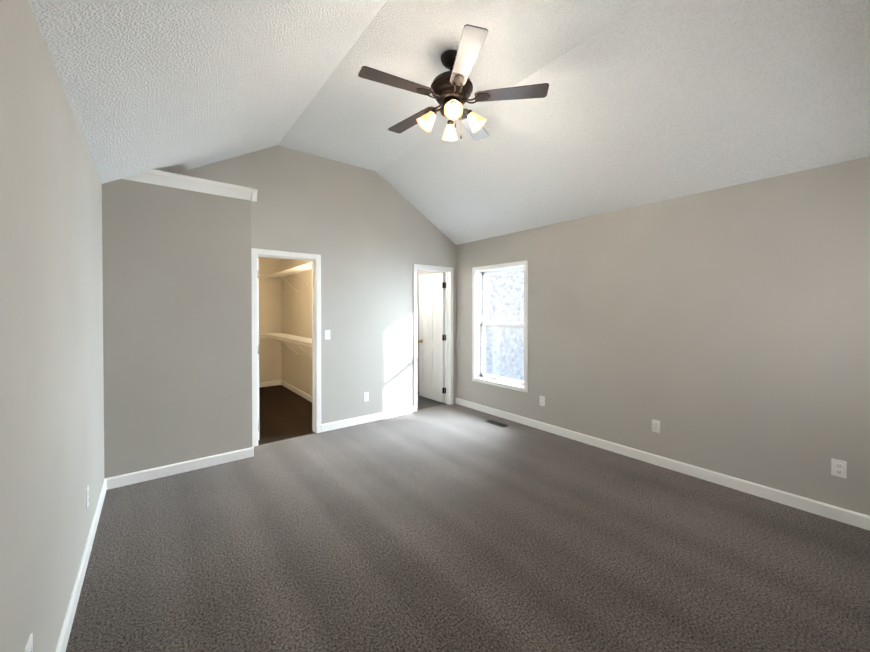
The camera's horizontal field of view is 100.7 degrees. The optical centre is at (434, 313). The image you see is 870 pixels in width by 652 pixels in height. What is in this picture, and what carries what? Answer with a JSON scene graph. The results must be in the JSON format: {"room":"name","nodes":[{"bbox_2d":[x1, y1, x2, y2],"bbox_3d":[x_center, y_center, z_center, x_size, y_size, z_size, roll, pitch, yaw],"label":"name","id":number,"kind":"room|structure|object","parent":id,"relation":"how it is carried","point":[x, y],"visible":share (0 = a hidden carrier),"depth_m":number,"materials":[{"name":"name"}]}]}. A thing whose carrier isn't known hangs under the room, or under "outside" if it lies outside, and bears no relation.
{"room":"empty bedroom","nodes":[
{"label":"empty bedroom","id":0,"kind":"room"},
{"bbox_2d":[0,0,103,651],"bbox_3d":[-1.472,0.205,1.280,0.120,2.450,4.550,0,1,-38],"label":"wall","id":1,"kind":"structure","parent":0,"point":[51,387],"depth_m":1.30,"materials":[{"name":"beige paint"}]},
{"bbox_2d":[24,633,32,651],"bbox_3d":[-1.258,1.072,1.119,0.008,0.115,0.070,0,1,-38],"label":"electrical outlet","id":2,"kind":"object","parent":1,"relation":"attached to","point":[29,646],"visible":1,"depth_m":1.12,"materials":[{"name":"white plastic"}]},
{"bbox_2d":[55,477,110,651],"bbox_3d":[-1.334,1.385,1.222,0.013,0.092,4.270,0,1,-38],"label":"baseboard","id":3,"kind":"structure","parent":1,"relation":"attached to","point":[69,617],"depth_m":1.87,"materials":[{"name":"white wood"}]},
{"bbox_2d":[86,485,88,508],"bbox_3d":[-2.054,1.082,2.135,0.008,0.115,0.070,0,1,-38],"label":"electrical outlet","id":4,"kind":"object","parent":1,"relation":"attached to","point":[87,496],"visible":1,"depth_m":2.12,"materials":[{"name":"white plastic"}]},
{"bbox_2d":[102,179,251,477],"bbox_3d":[-2.317,0.102,3.329,1.080,2.615,0.280,0,1,-38],"label":"wall","id":5,"kind":"structure","parent":0,"point":[177,334],"depth_m":3.17,"materials":[{"name":"beige paint"}]},
{"bbox_2d":[111,447,253,488],"bbox_3d":[-2.209,1.365,3.239,1.063,0.092,0.013,0,1,-38],"label":"baseboard","id":6,"kind":"structure","parent":5,"relation":"attached to","point":[172,469],"depth_m":3.19,"materials":[{"name":"white wood"}]},
{"bbox_2d":[121,169,257,201],"bbox_3d":[-2.259,-1.163,3.331,1.070,0.112,0.330,0,1,-38],"label":"crown molding","id":7,"kind":"structure","parent":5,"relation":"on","point":[166,179],"depth_m":3.23,"materials":[{"name":"white wood"}]},
{"bbox_2d":[259,257,311,395],"bbox_3d":[-1.739,0.177,4.116,1.560,2.450,0.004,0,1,-38],"label":"wall","id":8,"kind":"structure","parent":0,"point":[288,311],"depth_m":4.13,"materials":[{"name":"paint"}]},
{"bbox_2d":[259,275,267,337],"bbox_3d":[-3.633,-0.006,6.283,1.290,1.397,0.314,0,1,-38],"label":"wire closet shelf","id":9,"kind":"object","parent":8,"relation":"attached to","point":[265,336],"depth_m":6.57,"materials":[{"name":"white metal"}]},
{"bbox_2d":[259,380,278,386],"bbox_3d":[-3.600,1.332,6.508,1.530,0.092,0.013,0,1,-38],"label":"baseboard","id":10,"kind":"structure","parent":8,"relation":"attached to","point":[270,383],"depth_m":6.86,"materials":[{"name":"white wood"}]},
{"bbox_2d":[268,262,311,356],"bbox_3d":[-2.273,-0.001,5.838,0.300,1.397,2.677,0,1,-38],"label":"wire closet shelf","id":11,"kind":"object","parent":8,"relation":"attached to","point":[294,270],"depth_m":5.83,"materials":[{"name":"white metal"}]},
{"bbox_2d":[279,380,311,401],"bbox_3d":[-2.049,1.339,5.808,0.013,0.092,3.030,0,1,-38],"label":"baseboard","id":12,"kind":"structure","parent":8,"relation":"attached to","point":[281,382],"depth_m":6.24,"materials":[{"name":"white wood"}]},
{"bbox_2d":[258,385,314,444],"bbox_3d":[-2.698,1.449,5.383,2.000,0.120,3.399,0,1,-38],"label":"floor","id":13,"kind":"structure","parent":0,"point":[285,413],"depth_m":4.95,"materials":[{"name":"brown carpet"}]},
{"bbox_2d":[176,145,455,423],"bbox_3d":[-1.288,-0.226,4.387,4.250,3.250,0.120,0,1,-38],"label":"wall","id":14,"kind":"structure","parent":0,"point":[371,237],"depth_m":4.51,"materials":[{"name":"beige paint"}]},
{"bbox_2d":[257,257,258,439],"bbox_3d":[-2.196,0.383,4.142,0.197,2.013,0.622,0,1,-38],"label":"closet door","id":15,"kind":"structure","parent":14,"relation":"in","point":[258,341],"depth_m":3.96,"materials":[{"name":"white paint"}]},
{"bbox_2d":[251,248,320,446],"bbox_3d":[-1.681,0.354,4.085,0.744,2.097,0.152,0,1,-38],"label":"door frame","id":16,"kind":"structure","parent":14,"relation":"attached to","point":[315,259],"depth_m":4.18,"materials":[{"name":"white wood"}]},
{"bbox_2d":[325,330,329,339],"bbox_3d":[-1.281,0.250,4.310,0.070,0.115,0.019,0,1,-38],"label":"light switch","id":17,"kind":"object","parent":14,"relation":"attached to","point":[327,334],"visible":1,"depth_m":4.31,"materials":[{"name":"white plastic"}]},
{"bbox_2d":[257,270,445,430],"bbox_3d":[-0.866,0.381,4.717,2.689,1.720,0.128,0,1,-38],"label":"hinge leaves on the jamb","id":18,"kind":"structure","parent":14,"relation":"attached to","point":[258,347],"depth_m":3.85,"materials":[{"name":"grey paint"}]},
{"bbox_2d":[364,392,368,401],"bbox_3d":[-0.882,1.067,4.636,0.070,0.115,0.008,0,1,-38],"label":"outlet","id":19,"kind":"object","parent":14,"relation":"attached to","point":[366,396],"visible":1,"depth_m":4.63,"materials":[{"name":"white plastic"}]},
{"bbox_2d":[321,406,413,431],"bbox_3d":[-0.823,1.350,4.684,1.328,0.092,0.013,0,1,-38],"label":"baseboard","id":20,"kind":"structure","parent":14,"relation":"attached to","point":[407,410],"depth_m":4.62,"materials":[{"name":"white wood"}]},
{"bbox_2d":[418,273,443,402],"bbox_3d":[-0.059,0.367,5.813,0.169,2.013,0.616,0,1,-38],"label":"bathroom door","id":21,"kind":"structure","parent":14,"relation":"in","point":[431,336],"depth_m":5.79,"materials":[{"name":"white paint"}]},
{"bbox_2d":[413,264,452,412],"bbox_3d":[-0.053,0.341,5.362,0.734,2.097,0.152,0,1,-38],"label":"door frame","id":22,"kind":"structure","parent":14,"relation":"attached to","point":[448,333],"depth_m":5.50,"materials":[{"name":"white wood"}]},
{"bbox_2d":[417,391,445,409],"bbox_3d":[-0.680,1.439,6.221,1.410,0.124,2.070,0,1,-38],"label":"floor","id":23,"kind":"structure","parent":0,"point":[423,402],"depth_m":5.63,"materials":[{"name":"grey carpet"}]},
{"bbox_2d":[29,0,869,244],"bbox_3d":[0.168,-1.472,2.518,4.610,1.221,4.840,0,1,-38],"label":"ceiling","id":24,"kind":"structure","parent":0,"point":[643,102],"depth_m":2.44,"materials":[{"name":"white paint"}]},
{"bbox_2d":[358,24,548,140],"bbox_3d":[0.086,-1.537,2.592,1.286,0.592,1.272,0,1,-38],"label":"ceiling fan","id":25,"kind":"object","parent":24,"relation":"hanging from","point":[451,90],"visible":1,"depth_m":2.49,"materials":[{"name":"brown wood"}]},
{"bbox_2d":[66,404,869,651],"bbox_3d":[0.208,1.478,2.496,4.610,0.120,4.970,0,1,-38],"label":"floor carpet","id":26,"kind":"object","parent":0,"point":[450,528],"visible":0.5,"depth_m":2.11,"materials":[{"name":"grey carpet"}]},
{"bbox_2d":[485,420,507,426],"bbox_3d":[0.782,1.392,4.591,0.105,0.010,0.300,0,1,-38],"label":"air vent register","id":27,"kind":"object","parent":26,"relation":"on","point":[496,423],"visible":1,"depth_m":4.57,"materials":[{"name":"black metal"}]},
{"bbox_2d":[417,156,869,515],"bbox_3d":[1.138,0.171,4.692,0.180,2.450,6.700,0,1,-38],"label":"wall","id":28,"kind":"structure","parent":0,"point":[725,330],"depth_m":3.02,"materials":[{"name":"beige paint"}]},
{"bbox_2d":[472,260,527,392],"bbox_3d":[0.922,0.154,4.949,0.213,1.654,0.984,0,1,-38],"label":"double-hung window","id":29,"kind":"structure","parent":28,"relation":"in","point":[479,315],"depth_m":5.10,"materials":[{"name":"white plastic"}]},
{"bbox_2d":[540,396,544,405],"bbox_3d":[1.292,1.050,4.352,0.008,0.115,0.070,0,1,-38],"label":"electrical outlet","id":30,"kind":"object","parent":28,"relation":"attached to","point":[542,400],"visible":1,"depth_m":4.34,"materials":[{"name":"white plastic"}]},
{"bbox_2d":[652,419,659,432],"bbox_3d":[2.063,1.049,3.368,0.008,0.115,0.070,0,1,-38],"label":"electrical outlet","id":31,"kind":"object","parent":28,"relation":"attached to","point":[656,426],"visible":1,"depth_m":3.37,"materials":[{"name":"white plastic"}]},
{"bbox_2d":[455,398,869,530],"bbox_3d":[1.726,1.359,3.799,0.013,0.092,4.550,0,1,-38],"label":"baseboard","id":32,"kind":"structure","parent":28,"relation":"attached to","point":[856,519],"depth_m":3.08,"materials":[{"name":"white wood"}]},
{"bbox_2d":[831,458,846,478],"bbox_3d":[2.767,1.058,2.471,0.008,0.115,0.070,0,1,-38],"label":"electrical outlet","id":33,"kind":"object","parent":28,"relation":"attached to","point":[838,468],"visible":1,"depth_m":2.47,"materials":[{"name":"white plastic"}]},
{"label":"outside","id":34,"kind":"structure","parent":0,"visible":0},
{"bbox_2d":[484,271,523,380],"bbox_3d":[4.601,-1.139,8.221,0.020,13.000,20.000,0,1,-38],"label":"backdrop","id":35,"kind":"structure","parent":34,"point":[516,315],"depth_m":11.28,"materials":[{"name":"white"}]}
]}

